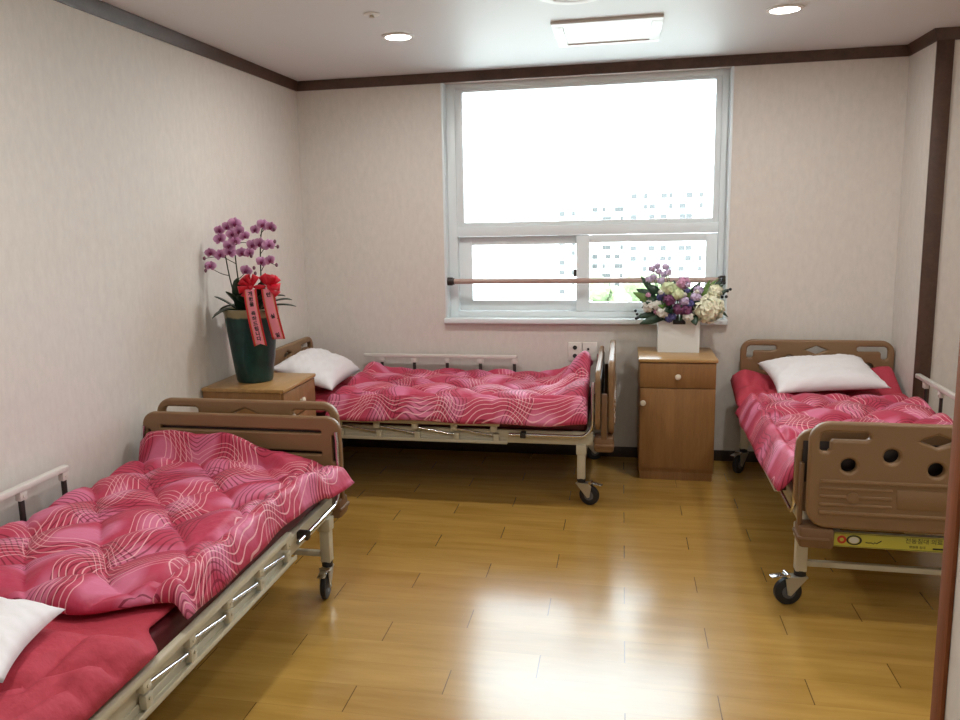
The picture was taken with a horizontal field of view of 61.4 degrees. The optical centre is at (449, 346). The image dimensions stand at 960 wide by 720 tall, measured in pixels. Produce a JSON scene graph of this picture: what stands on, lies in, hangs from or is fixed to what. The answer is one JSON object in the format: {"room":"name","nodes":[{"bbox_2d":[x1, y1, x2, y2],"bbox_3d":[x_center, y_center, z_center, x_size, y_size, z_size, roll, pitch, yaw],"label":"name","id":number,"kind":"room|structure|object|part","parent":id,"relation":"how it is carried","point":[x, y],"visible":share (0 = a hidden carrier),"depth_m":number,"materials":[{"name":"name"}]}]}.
{"room":"hospital room","nodes":[
{"label":"hospital room","id":0,"kind":"room"},
{"bbox_2d":[0,0,308,526],"bbox_3d":[-1.726,0.017,2.132,0.200,2.370,7.000,1,9,12],"label":"wall","id":1,"kind":"structure","parent":0,"point":[123,150],"depth_m":3.30,"materials":[{"name":"paint"}]},
{"bbox_2d":[54,0,297,90],"bbox_3d":[-1.643,-1.122,1.927,0.022,0.058,6.600,1,9,12],"label":"trim","id":2,"kind":"structure","parent":1,"relation":"attached to","point":[98,8],"depth_m":3.69,"materials":[{"name":"brown wood"}]},
{"bbox_2d":[100,0,959,80],"bbox_3d":[0.560,-1.185,1.446,4.930,0.120,7.000,1,9,12],"label":"ceiling","id":3,"kind":"structure","parent":0,"point":[298,40],"depth_m":3.81,"materials":[{"name":"paint"}]},
{"bbox_2d":[364,12,379,17],"bbox_3d":[-0.334,-1.418,3.463,0.072,0.014,0.072,1,9,12],"label":"sprinkler","id":4,"kind":"object","parent":3,"relation":"attached to","point":[367,14],"visible":1,"depth_m":3.45,"materials":[{"name":"metal"}]},
{"bbox_2d":[382,32,413,40],"bbox_3d":[-0.248,-1.489,3.883,0.156,0.009,0.156,1,9,12],"label":"recessed light","id":5,"kind":"object","parent":3,"relation":"in","point":[397,36],"visible":1,"depth_m":3.87,"materials":[{"name":"white plastic"}]},
{"bbox_2d":[385,35,410,39],"bbox_3d":[-0.248,-1.491,3.883,0.123,0.006,0.123,1,9,12],"label":"diffuser","id":6,"kind":"object","parent":5,"relation":"attached to","point":[389,37],"depth_m":3.89,"materials":[{"name":"white plastic"}]},
{"bbox_2d":[540,0,596,4],"bbox_3d":[0.485,-1.386,3.180,0.300,0.026,0.300,1,9,12],"label":"ceiling vent","id":7,"kind":"object","parent":3,"relation":"in","point":[558,2],"visible":1,"depth_m":3.28,"materials":[{"name":"white plastic"}]},
{"bbox_2d":[550,14,663,47],"bbox_3d":[0.757,-1.509,3.878,0.500,0.014,0.530,1,9,12],"label":"ceiling panel","id":8,"kind":"object","parent":3,"relation":"attached to","point":[643,28],"visible":1,"depth_m":3.84,"materials":[{"name":"white plastic"}]},
{"bbox_3d":[0.757,-1.512,3.878,0.399,0.008,0.429,1,9,12],"label":"panel","id":9,"kind":"part","parent":8,"relation":"part of","materials":[{"name":"white plastic"}]},
{"bbox_2d":[766,4,803,13],"bbox_3d":[1.459,-1.469,3.519,0.156,0.009,0.156,1,9,12],"label":"recessed light","id":10,"kind":"object","parent":3,"relation":"in","point":[784,8],"visible":1,"depth_m":3.50,"materials":[{"name":"white plastic"}]},
{"bbox_2d":[770,7,799,12],"bbox_3d":[1.459,-1.470,3.519,0.123,0.006,0.123,1,9,12],"label":"diffuser","id":11,"kind":"object","parent":10,"relation":"attached to","point":[772,9],"depth_m":3.52,"materials":[{"name":"white plastic"}]},
{"bbox_2d":[146,446,943,719],"bbox_3d":[0.614,1.264,1.837,4.930,0.100,7.000,1,9,12],"label":"floor","id":12,"kind":"structure","parent":0,"point":[467,585],"depth_m":3.07,"materials":[{"name":"brown wood"}]},
{"bbox_2d":[0,397,349,719],"bbox_3d":[-1.052,0.753,2.531,0.888,0.762,1.980,1,9,12],"label":"hospital bed","id":13,"kind":"object","parent":12,"relation":"on","point":[275,426],"visible":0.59,"depth_m":3.10,"materials":[{"name":"beige paint"}]},
{"bbox_3d":[-1.446,0.642,2.749,0.012,0.254,0.020,1,9,12],"label":"rail post","id":14,"kind":"part","parent":13,"relation":"part of","materials":[{"name":"metal"}]},
{"bbox_3d":[-1.501,0.518,2.464,0.028,0.022,0.995,1,9,12],"label":"rail","id":15,"kind":"part","parent":13,"relation":"part of","materials":[{"name":"white metal"}]},
{"bbox_3d":[-1.401,0.608,2.957,0.012,0.254,0.020,1,9,12],"label":"rail post","id":16,"kind":"part","parent":13,"relation":"part of","materials":[{"name":"metal"}]},
{"bbox_3d":[-0.721,0.825,2.074,0.011,0.044,0.200,0,9,11],"label":"rail arm","id":17,"kind":"part","parent":13,"relation":"part of","materials":[{"name":"silver metal"}]},
{"bbox_3d":[-0.672,0.742,2.280,0.024,0.022,1.110,1,9,12],"label":"rail","id":18,"kind":"part","parent":13,"relation":"part of","materials":[{"name":"beige metal"}]},
{"bbox_2d":[92,500,321,715],"bbox_3d":[-1.062,0.714,2.481,0.770,0.086,1.777,1,9,12],"label":"mattress","id":19,"kind":"object","parent":13,"relation":"on","point":[169,626],"visible":0.03,"depth_m":2.19,"materials":[{"name":"brown fabric"}]},
{"bbox_2d":[0,603,175,719],"bbox_3d":[-1.052,0.649,2.439,0.845,0.090,1.718,1,9,12],"label":"pad","id":20,"kind":"object","parent":19,"relation":"on","point":[75,664],"visible":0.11,"depth_m":1.85,"materials":[{"name":"fabric"}]},
{"bbox_2d":[0,597,64,682],"bbox_3d":[-1.201,0.644,1.804,0.540,0.123,0.320,-1,9,-4],"label":"pillow","id":21,"kind":"object","parent":20,"relation":"on","point":[21,620],"visible":1,"depth_m":1.84,"materials":[{"name":"white fabric"}]},
{"bbox_2d":[0,430,353,619],"bbox_3d":[-0.960,0.542,2.698,0.911,0.207,1.274,1,9,12],"label":"quilt","id":22,"kind":"object","parent":20,"relation":"on","point":[176,524],"visible":1,"depth_m":2.57,"materials":[{"name":"fabric"}]},
{"bbox_3d":[-0.677,0.791,2.281,0.011,0.044,0.200,0,9,11],"label":"rail arm","id":23,"kind":"part","parent":13,"relation":"part of","materials":[{"name":"silver metal"}]},
{"bbox_3d":[-1.053,0.796,2.533,0.800,0.100,1.885,1,9,12],"label":"bed frame","id":24,"kind":"part","parent":13,"relation":"part of","materials":[{"name":"beige paint"}]},
{"bbox_3d":[-0.871,0.435,3.373,0.884,0.317,0.026,1,9,12],"label":"footboard panel","id":25,"kind":"part","parent":13,"relation":"part of","materials":[{"name":"brown plastic"}]},
{"bbox_3d":[-0.633,0.757,2.489,0.011,0.044,0.200,0,9,11],"label":"rail arm","id":26,"kind":"part","parent":13,"relation":"part of","materials":[{"name":"silver metal"}]},
{"bbox_3d":[-0.856,0.415,3.439,0.824,0.390,0.040,1,9,12],"label":"footboard","id":27,"kind":"part","parent":13,"relation":"part of","materials":[{"name":"brown plastic"}]},
{"bbox_3d":[-0.588,0.723,2.697,0.011,0.044,0.200,0,9,11],"label":"rail arm","id":28,"kind":"part","parent":13,"relation":"part of","materials":[{"name":"silver metal"}]},
{"bbox_3d":[-0.499,0.777,3.264,0.052,0.185,0.052,1,9,12],"label":"leg","id":29,"kind":"part","parent":13,"relation":"part of","materials":[{"name":"beige paint"}]},
{"bbox_2d":[322,560,332,567],"bbox_3d":[-0.497,0.877,3.279,0.044,0.022,0.044,1,9,12],"label":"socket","id":30,"kind":"object","parent":13,"relation":"attached to","point":[325,563],"depth_m":3.26,"materials":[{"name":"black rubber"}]},
{"bbox_3d":[-0.447,0.519,3.330,0.014,0.255,0.030,1,9,12],"label":"board post","id":31,"kind":"part","parent":13,"relation":"part of","materials":[{"name":"brown plastic"}]},
{"bbox_2d":[201,373,315,415],"bbox_3d":[-0.949,0.518,4.187,0.456,0.700,0.426,1,9,12],"label":"nightstand","id":32,"kind":"object","parent":12,"relation":"on","point":[283,386],"visible":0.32,"depth_m":4.00,"materials":[{"name":"brown wood"}]},
{"bbox_2d":[203,217,295,382],"bbox_3d":[-0.993,-0.236,4.072,0.421,0.826,0.387,1,9,12],"label":"potted orchid","id":33,"kind":"object","parent":32,"relation":"on","point":[253,323],"visible":1,"depth_m":3.97,"materials":[{"name":"teal ceramic"}]},
{"bbox_3d":[-1.184,-0.467,3.991,0.058,0.045,0.006,-11,23,-2],"label":"flower","id":34,"kind":"part","parent":33,"relation":"part of","materials":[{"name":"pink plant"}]},
{"bbox_3d":[-1.183,-0.403,3.998,0.060,0.047,0.006,6,-11,-4],"label":"flower","id":35,"kind":"part","parent":33,"relation":"part of","materials":[{"name":"plant"}]},
{"bbox_3d":[-1.139,-0.459,4.000,0.065,0.050,0.006,-21,-6,2],"label":"flower","id":36,"kind":"part","parent":33,"relation":"part of","materials":[{"name":"plant"}]},
{"bbox_3d":[-1.135,-0.536,3.987,0.070,0.054,0.007,-14,-11,2],"label":"flower","id":37,"kind":"part","parent":33,"relation":"part of","materials":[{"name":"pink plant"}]},
{"bbox_3d":[-1.134,-0.577,3.978,0.057,0.044,0.006,2,22,-27],"label":"flower","id":38,"kind":"part","parent":33,"relation":"part of","materials":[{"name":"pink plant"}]},
{"bbox_3d":[-1.091,-0.591,3.967,0.063,0.049,0.006,20,20,7],"label":"flower","id":39,"kind":"part","parent":33,"relation":"part of","materials":[{"name":"plant"}]},
{"bbox_3d":[-1.087,-0.356,4.036,0.075,0.382,0.011,-1,9,1],"label":"stem","id":40,"kind":"part","parent":33,"relation":"part of","materials":[{"name":"green plant"}]},
{"bbox_3d":[-1.085,-0.472,3.987,0.071,0.055,0.007,17,-10,-20],"label":"flower","id":41,"kind":"part","parent":33,"relation":"part of","materials":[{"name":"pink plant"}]},
{"bbox_3d":[-1.087,-0.500,3.982,0.066,0.051,0.006,18,-5,-13],"label":"flower","id":42,"kind":"part","parent":33,"relation":"part of","materials":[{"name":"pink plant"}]},
{"bbox_3d":[-1.067,-0.556,3.957,0.064,0.050,0.006,-15,9,-9],"label":"flower","id":43,"kind":"part","parent":33,"relation":"part of","materials":[{"name":"pink plant"}]},
{"bbox_3d":[-1.058,-0.524,3.971,0.069,0.054,0.007,-21,5,-27],"label":"flower","id":44,"kind":"part","parent":33,"relation":"part of","materials":[{"name":"plant"}]},
{"bbox_3d":[-1.054,-0.607,3.957,0.070,0.054,0.007,7,8,-23],"label":"flower","id":45,"kind":"part","parent":33,"relation":"part of","materials":[{"name":"pink plant"}]},
{"bbox_3d":[-1.035,-0.569,3.953,0.069,0.054,0.007,-17,8,14],"label":"flower","id":46,"kind":"part","parent":33,"relation":"part of","materials":[{"name":"pink plant"}]},
{"bbox_3d":[-1.021,-0.466,3.972,0.063,0.049,0.006,-2,19,-1],"label":"flower","id":47,"kind":"part","parent":33,"relation":"part of","materials":[{"name":"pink plant"}]},
{"bbox_3d":[-1.007,-0.546,3.956,0.058,0.045,0.006,-21,24,-18],"label":"flower","id":48,"kind":"part","parent":33,"relation":"part of","materials":[{"name":"pink plant"}]},
{"bbox_3d":[-1.003,-0.378,3.983,0.068,0.053,0.007,16,20,8],"label":"flower","id":49,"kind":"part","parent":33,"relation":"part of","materials":[{"name":"purple plant"}]},
{"bbox_3d":[-0.986,-0.464,3.965,0.056,0.043,0.005,-28,27,-24],"label":"flower","id":50,"kind":"part","parent":33,"relation":"part of","materials":[{"name":"plant"}]},
{"bbox_3d":[-1.000,-0.013,4.110,0.280,0.374,0.280,1,9,12],"label":"pot","id":51,"kind":"part","parent":33,"relation":"part of","materials":[{"name":"teal ceramic"}]},
{"bbox_3d":[-0.965,-0.501,3.955,0.067,0.052,0.006,12,10,5],"label":"flower","id":52,"kind":"part","parent":33,"relation":"part of","materials":[{"name":"plant"}]},
{"bbox_3d":[-0.950,-0.575,3.945,0.056,0.044,0.005,4,4,11],"label":"flower","id":53,"kind":"part","parent":33,"relation":"part of","materials":[{"name":"plant"}]},
{"bbox_3d":[-0.925,-0.507,3.945,0.070,0.055,0.007,17,21,7],"label":"flower","id":54,"kind":"part","parent":33,"relation":"part of","materials":[{"name":"pink plant"}]},
{"bbox_3d":[-0.940,-0.376,4.011,0.069,0.422,0.011,7,12,42],"label":"stem","id":55,"kind":"part","parent":33,"relation":"part of","materials":[{"name":"green plant"}]},
{"bbox_3d":[-0.921,-0.420,3.960,0.060,0.047,0.006,17,-2,-14],"label":"flower","id":56,"kind":"part","parent":33,"relation":"part of","materials":[{"name":"plant"}]},
{"bbox_3d":[-0.907,-0.596,3.928,0.067,0.052,0.007,20,-4,0],"label":"flower","id":57,"kind":"part","parent":33,"relation":"part of","materials":[{"name":"plant"}]},
{"bbox_3d":[-0.884,-0.500,3.939,0.070,0.054,0.007,-11,-6,-13],"label":"flower","id":58,"kind":"part","parent":33,"relation":"part of","materials":[{"name":"pink plant"}]},
{"bbox_3d":[-0.880,-0.426,3.950,0.058,0.045,0.006,-15,-2,11],"label":"flower","id":59,"kind":"part","parent":33,"relation":"part of","materials":[{"name":"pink plant"}]},
{"bbox_3d":[-0.868,-0.584,3.920,0.061,0.047,0.006,18,22,-6],"label":"flower","id":60,"kind":"part","parent":33,"relation":"part of","materials":[{"name":"pink plant"}]},
{"bbox_3d":[-0.766,0.266,4.106,0.016,0.139,0.404,1,9,12],"label":"drawer","id":61,"kind":"part","parent":32,"relation":"part of","materials":[{"name":"brown wood"}]},
{"bbox_3d":[-0.760,0.567,4.154,0.016,0.461,0.404,1,9,12],"label":"door","id":62,"kind":"part","parent":32,"relation":"part of","materials":[{"name":"brown wood"}]},
{"bbox_2d":[274,337,616,504],"bbox_3d":[-0.034,0.377,4.748,1.989,0.762,0.900,1,9,12],"label":"hospital bed","id":63,"kind":"object","parent":12,"relation":"on","point":[603,406],"visible":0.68,"depth_m":4.30,"materials":[{"name":"beige paint"}]},
{"bbox_3d":[-0.991,0.183,4.918,0.032,0.390,0.824,1,9,12],"label":"headboard","id":64,"kind":"part","parent":63,"relation":"part of","materials":[{"name":"brown plastic"}]},
{"bbox_3d":[-0.498,0.446,4.421,0.200,0.044,0.011,0,9,11],"label":"rail arm","id":65,"kind":"part","parent":63,"relation":"part of","materials":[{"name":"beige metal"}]},
{"bbox_3d":[-0.287,0.448,4.377,0.200,0.044,0.011,0,9,11],"label":"rail arm","id":66,"kind":"part","parent":63,"relation":"part of","materials":[{"name":"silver metal"}]},
{"bbox_3d":[-0.282,0.401,4.363,1.110,0.022,0.024,1,9,12],"label":"rail","id":67,"kind":"part","parent":63,"relation":"part of","materials":[{"name":"beige metal"}]},
{"bbox_3d":[-0.077,0.451,4.332,0.200,0.044,0.011,0,9,11],"label":"rail arm","id":68,"kind":"part","parent":63,"relation":"part of","materials":[{"name":"silver metal"}]},
{"bbox_3d":[-0.070,0.059,5.144,0.995,0.022,0.028,1,9,12],"label":"rail","id":69,"kind":"part","parent":63,"relation":"part of","materials":[{"name":"beige metal"}]},
{"bbox_2d":[316,387,590,430],"bbox_3d":[-0.079,0.331,4.747,1.777,0.086,0.770,1,9,12],"label":"mattress","id":70,"kind":"object","parent":63,"relation":"on","point":[504,426],"visible":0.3,"depth_m":4.29,"materials":[{"name":"brown fabric"}]},
{"bbox_2d":[315,376,353,411],"bbox_3d":[-0.111,0.275,4.729,1.715,0.059,0.831,1,9,12],"label":"pad","id":71,"kind":"object","parent":70,"relation":"on","point":[321,394],"visible":0.08,"depth_m":4.76,"materials":[{"name":"fabric"}]},
{"bbox_2d":[274,348,360,389],"bbox_3d":[-0.789,0.115,4.837,0.361,0.188,0.600,0,9,10],"label":"pillow","id":72,"kind":"object","parent":71,"relation":"on","point":[330,369],"visible":0.91,"depth_m":4.67,"materials":[{"name":"white fabric"}]},
{"bbox_2d":[325,351,592,426],"bbox_3d":[0.092,0.182,4.643,1.415,0.318,0.888,1,9,12],"label":"quilt","id":73,"kind":"object","parent":71,"relation":"on","point":[555,397],"visible":1,"depth_m":4.36,"materials":[{"name":"fabric"}]},
{"bbox_3d":[-0.039,0.420,4.753,1.885,0.100,0.800,1,9,12],"label":"bed frame","id":74,"kind":"part","parent":63,"relation":"part of","materials":[{"name":"beige paint"}]},
{"bbox_3d":[0.133,0.453,4.287,0.200,0.044,0.011,0,9,11],"label":"rail arm","id":75,"kind":"part","parent":63,"relation":"part of","materials":[{"name":"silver metal"}]},
{"bbox_3d":[0.688,0.598,4.223,0.052,0.185,0.052,1,9,12],"label":"leg","id":76,"kind":"part","parent":63,"relation":"part of","materials":[{"name":"beige paint"}]},
{"bbox_2d":[577,478,585,482],"bbox_3d":[0.690,0.697,4.239,0.044,0.022,0.044,1,9,12],"label":"socket","id":77,"kind":"object","parent":63,"relation":"attached to","point":[579,480],"depth_m":4.22,"materials":[{"name":"black plastic"}]},
{"bbox_3d":[0.842,0.212,4.531,0.026,0.317,0.884,1,9,12],"label":"footboard panel","id":78,"kind":"part","parent":63,"relation":"part of","materials":[{"name":"brown plastic"}]},
{"bbox_3d":[0.789,0.365,4.128,0.030,0.255,0.014,1,9,12],"label":"board post","id":79,"kind":"part","parent":63,"relation":"part of","materials":[{"name":"brown plastic"}]},
{"bbox_3d":[0.964,0.230,4.949,0.030,0.255,0.014,1,9,12],"label":"board post","id":80,"kind":"part","parent":63,"relation":"part of","materials":[{"name":"brown plastic"}]},
{"bbox_3d":[0.910,0.205,4.515,0.040,0.390,0.824,1,9,12],"label":"footboard","id":81,"kind":"part","parent":63,"relation":"part of","materials":[{"name":"brown plastic"}]},
{"bbox_2d":[637,347,718,481],"bbox_3d":[1.311,0.384,4.714,0.426,0.700,0.456,1,9,12],"label":"base cabinet","id":82,"kind":"object","parent":12,"relation":"on","point":[677,391],"visible":0.99,"depth_m":4.52,"materials":[{"name":"brown wood"}]},
{"bbox_3d":[1.272,0.462,4.536,0.404,0.461,0.016,1,9,12],"label":"door","id":83,"kind":"part","parent":82,"relation":"part of","materials":[{"name":"brown wood"}]},
{"bbox_3d":[1.266,0.160,4.488,0.404,0.139,0.016,1,9,12],"label":"drawer","id":84,"kind":"part","parent":82,"relation":"part of","materials":[{"name":"brown wood"}]},
{"bbox_2d":[633,263,731,352],"bbox_3d":[1.341,-0.227,4.675,0.553,0.517,0.220,1,9,12],"label":"flower arrangement","id":85,"kind":"object","parent":82,"relation":"on","point":[697,304],"visible":1,"depth_m":4.64,"materials":[{"name":"plant"}]},
{"bbox_2d":[730,339,954,604],"bbox_3d":[1.894,0.491,3.764,1.001,0.762,1.980,1,9,13],"label":"hospital bed","id":86,"kind":"object","parent":12,"relation":"on","point":[870,476],"visible":0.76,"depth_m":2.87,"materials":[{"name":"beige paint"}]},
{"bbox_3d":[1.708,0.501,4.689,0.052,0.185,0.052,1,9,13],"label":"leg","id":87,"kind":"part","parent":86,"relation":"part of","materials":[{"name":"beige paint"}]},
{"bbox_2d":[794,569,805,576],"bbox_3d":[1.344,0.864,3.102,0.044,0.022,0.044,1,9,13],"label":"socket","id":88,"kind":"object","parent":86,"relation":"attached to","point":[797,572],"depth_m":3.08,"materials":[{"name":"black plastic"}]},
{"bbox_3d":[1.342,0.765,3.087,0.052,0.185,0.052,1,9,13],"label":"leg","id":89,"kind":"part","parent":86,"relation":"part of","materials":[{"name":"beige paint"}]},
{"bbox_3d":[1.278,0.543,2.944,0.014,0.255,0.030,1,9,13],"label":"board post","id":90,"kind":"part","parent":86,"relation":"part of","materials":[{"name":"brown plastic"}]},
{"bbox_3d":[2.108,0.154,4.670,0.824,0.390,0.032,1,9,13],"label":"headboard","id":91,"kind":"part","parent":86,"relation":"part of","materials":[{"name":"brown plastic"}]},
{"bbox_3d":[1.901,0.533,3.775,0.800,0.100,1.885,1,9,13],"label":"bed frame","id":92,"kind":"part","parent":86,"relation":"part of","materials":[{"name":"beige paint"}]},
{"bbox_3d":[1.697,0.459,2.869,0.884,0.317,0.026,1,9,13],"label":"footboard panel","id":93,"kind":"part","parent":86,"relation":"part of","materials":[{"name":"brown plastic"}]},
{"bbox_3d":[1.681,0.461,2.800,0.824,0.390,0.040,1,9,13],"label":"footboard","id":94,"kind":"part","parent":86,"relation":"part of","materials":[{"name":"brown plastic"}]},
{"bbox_3d":[2.426,0.336,4.134,0.012,0.254,0.020,1,9,13],"label":"rail post","id":95,"kind":"part","parent":86,"relation":"part of","materials":[{"name":"metal"}]},
{"bbox_3d":[2.337,0.229,3.745,0.028,0.022,0.995,1,9,13],"label":"rail","id":96,"kind":"part","parent":86,"relation":"part of","materials":[{"name":"white metal"}]},
{"bbox_3d":[2.379,0.370,3.927,0.012,0.254,0.020,1,9,13],"label":"rail post","id":97,"kind":"part","parent":86,"relation":"part of","materials":[{"name":"metal"}]},
{"bbox_3d":[1.907,0.439,3.799,0.770,0.085,1.777,1,9,13],"label":"mattress","id":98,"kind":"object","parent":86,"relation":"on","visible":0},
{"bbox_2d":[730,366,908,406],"bbox_3d":[1.881,0.322,3.824,0.878,0.177,1.733,1,9,13],"label":"pad","id":99,"kind":"object","parent":98,"relation":"on","point":[745,382],"visible":0.09,"depth_m":4.46,"materials":[{"name":"fabric"}]},
{"bbox_2d":[758,354,889,392],"bbox_3d":[2.029,0.137,4.417,0.574,0.159,0.400,0,9,6],"label":"pillow","id":100,"kind":"object","parent":99,"relation":"on","point":[808,373],"visible":1,"depth_m":4.30,"materials":[{"name":"white fabric"}]},
{"bbox_2d":[735,393,952,491],"bbox_3d":[1.810,0.391,3.577,0.897,0.168,1.327,1,9,13],"label":"quilt","id":101,"kind":"object","parent":99,"relation":"on","point":[772,423],"visible":0.56,"depth_m":3.76,"materials":[{"name":"fabric"}]},
{"bbox_2d":[296,56,909,450],"bbox_3d":[0.807,-0.500,5.027,3.546,2.370,0.200,1,9,12],"label":"wall","id":102,"kind":"structure","parent":0,"point":[818,147],"depth_m":4.86,"materials":[{"name":"paint"}]},
{"bbox_2d":[346,439,758,461],"bbox_3d":[0.810,0.654,5.106,3.522,0.066,0.012,1,9,12],"label":"baseboard","id":103,"kind":"structure","parent":102,"relation":"attached to","point":[534,448],"depth_m":5.19,"materials":[{"name":"brown wood"}]},
{"bbox_2d":[568,342,581,360],"bbox_3d":[0.776,0.031,5.010,0.084,0.116,0.014,1,9,12],"label":"power socket","id":104,"kind":"object","parent":102,"relation":"attached to","point":[574,348],"visible":0.86,"depth_m":5.01,"materials":[{"name":"plastic"}]},
{"bbox_2d":[440,66,734,324],"bbox_3d":[0.809,-0.885,4.939,1.715,1.478,0.228,1,9,12],"label":"window","id":105,"kind":"structure","parent":102,"relation":"in","point":[460,236],"depth_m":5.01,"materials":[{"name":"white plastic"}]},
{"bbox_3d":[0.470,-0.469,5.172,0.823,0.474,0.034,1,9,12],"label":"sash","id":106,"kind":"part","parent":105,"relation":"part of","materials":[{"name":"white plastic"}]},
{"bbox_3d":[0.825,-0.171,5.053,1.715,0.032,0.228,1,9,12],"label":"sill","id":107,"kind":"part","parent":105,"relation":"part of","materials":[{"name":"white plastic"}]},
{"bbox_2d":[447,276,725,285],"bbox_3d":[0.811,-0.405,4.970,1.684,0.052,0.052,1,9,12],"label":"bar","id":108,"kind":"object","parent":105,"relation":"attached to","point":[451,281],"visible":0.77,"depth_m":4.98,"materials":[{"name":"brown wood"}]},
{"bbox_3d":[0.829,-1.180,4.955,1.511,0.798,0.006,1,9,12],"label":"pane","id":109,"kind":"part","parent":105,"relation":"part of","materials":[{"name":"clear glass"}]},
{"bbox_3d":[1.203,-0.454,4.976,0.837,0.474,0.034,1,9,12],"label":"sash","id":110,"kind":"part","parent":105,"relation":"part of","materials":[{"name":"white plastic"}]},
{"bbox_2d":[582,342,596,360],"bbox_3d":[0.865,0.030,4.990,0.090,0.114,0.016,1,9,12],"label":"socket","id":111,"kind":"object","parent":102,"relation":"attached to","point":[591,347],"visible":0.71,"depth_m":4.99,"materials":[{"name":"plastic"}]},
{"bbox_2d":[297,45,908,90],"bbox_3d":[0.759,-1.624,4.738,3.546,0.058,0.022,1,9,12],"label":"trim","id":112,"kind":"structure","parent":102,"relation":"attached to","point":[893,50],"depth_m":4.69,"materials":[{"name":"brown wood"}]},
{"bbox_2d":[891,40,959,419],"bbox_3d":[3.079,-0.442,4.345,1.184,2.370,0.600,1,9,12],"label":"wall","id":113,"kind":"structure","parent":0,"point":[946,336],"depth_m":4.22,"materials":[{"name":"paint"}]},
{"bbox_2d":[907,28,936,55],"bbox_3d":[2.442,-1.572,4.180,0.022,0.058,0.422,1,9,12],"label":"trim","id":114,"kind":"structure","parent":113,"relation":"attached to","point":[929,38],"depth_m":4.17,"materials":[{"name":"brown wood"}]},
{"bbox_2d":[912,39,954,402],"bbox_3d":[2.473,-0.372,4.168,0.079,2.315,0.012,1,9,12],"label":"trim","id":115,"kind":"structure","parent":113,"relation":"attached to","point":[944,59],"depth_m":4.11,"materials":[{"name":"brown wood"}]},
{"bbox_2d":[935,26,959,39],"bbox_3d":[2.882,-1.534,3.885,1.006,0.058,0.022,1,9,12],"label":"trim","id":116,"kind":"structure","parent":113,"relation":"attached to","point":[943,33],"depth_m":3.97,"materials":[{"name":"brown wood"}]},
{"bbox_2d":[944,532,959,719],"bbox_3d":[1.419,0.358,-0.438,2.034,2.370,2.826,1,9,12],"label":"wall partition","id":117,"kind":"structure","parent":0,"point":[952,705],"depth_m":1.14,"materials":[{"name":"paper"}]},
{"bbox_2d":[930,340,959,719],"bbox_3d":[0.741,0.124,1.119,0.070,2.368,0.037,1,9,12],"label":"trim","id":118,"kind":"structure","parent":117,"relation":"attached to","point":[952,521],"depth_m":1.15,"materials":[{"name":"brown wood"}]},
{"label":"outside","id":119,"kind":"structure","parent":0,"visible":0},
{"bbox_2d":[473,241,705,301],"bbox_3d":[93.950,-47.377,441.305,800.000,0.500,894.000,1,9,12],"label":"ground","id":120,"kind":"structure","parent":119,"point":[531,260],"depth_m":378.23,"materials":[{"name":"white"}]},
{"bbox_2d":[557,195,579,295],"bbox_3d":[37.287,-31.886,252.911,6.300,30.700,14.900,1,9,12],"label":"apartment building","id":121,"kind":"structure","parent":120,"relation":"on","point":[567,211],"depth_m":246.84,"materials":[{"name":"white concrete"}]},
{"bbox_2d":[589,274,628,301],"bbox_3d":[19.055,-0.253,99.531,5.771,17.330,5.748,1,9,12],"label":"tree","id":122,"kind":"object","parent":120,"relation":"on","point":[599,292],"visible":0.48,"depth_m":96.62,"materials":[{"name":"green plant"}]},
{"bbox_2d":[591,191,627,288],"bbox_3d":[51.747,-33.574,261.974,11.200,33.050,14.900,1,9,12],"label":"apartment building","id":123,"kind":"structure","parent":120,"relation":"on","point":[608,258],"depth_m":255.36,"materials":[{"name":"white concrete"}]},
{"bbox_2d":[622,272,667,301],"bbox_3d":[26.131,-1.576,107.864,6.214,17.010,5.719,1,9,12],"label":"tree","id":124,"kind":"object","parent":120,"relation":"on","point":[630,288],"visible":0.33,"depth_m":105.03,"materials":[{"name":"green plant"}]},
{"bbox_2d":[629,175,706,298],"bbox_3d":[63.163,-31.800,237.043,21.100,36.000,14.900,1,9,12],"label":"apartment building","id":125,"kind":"structure","parent":120,"relation":"on","point":[663,199],"depth_m":229.86,"materials":[{"name":"white concrete"}]}
]}

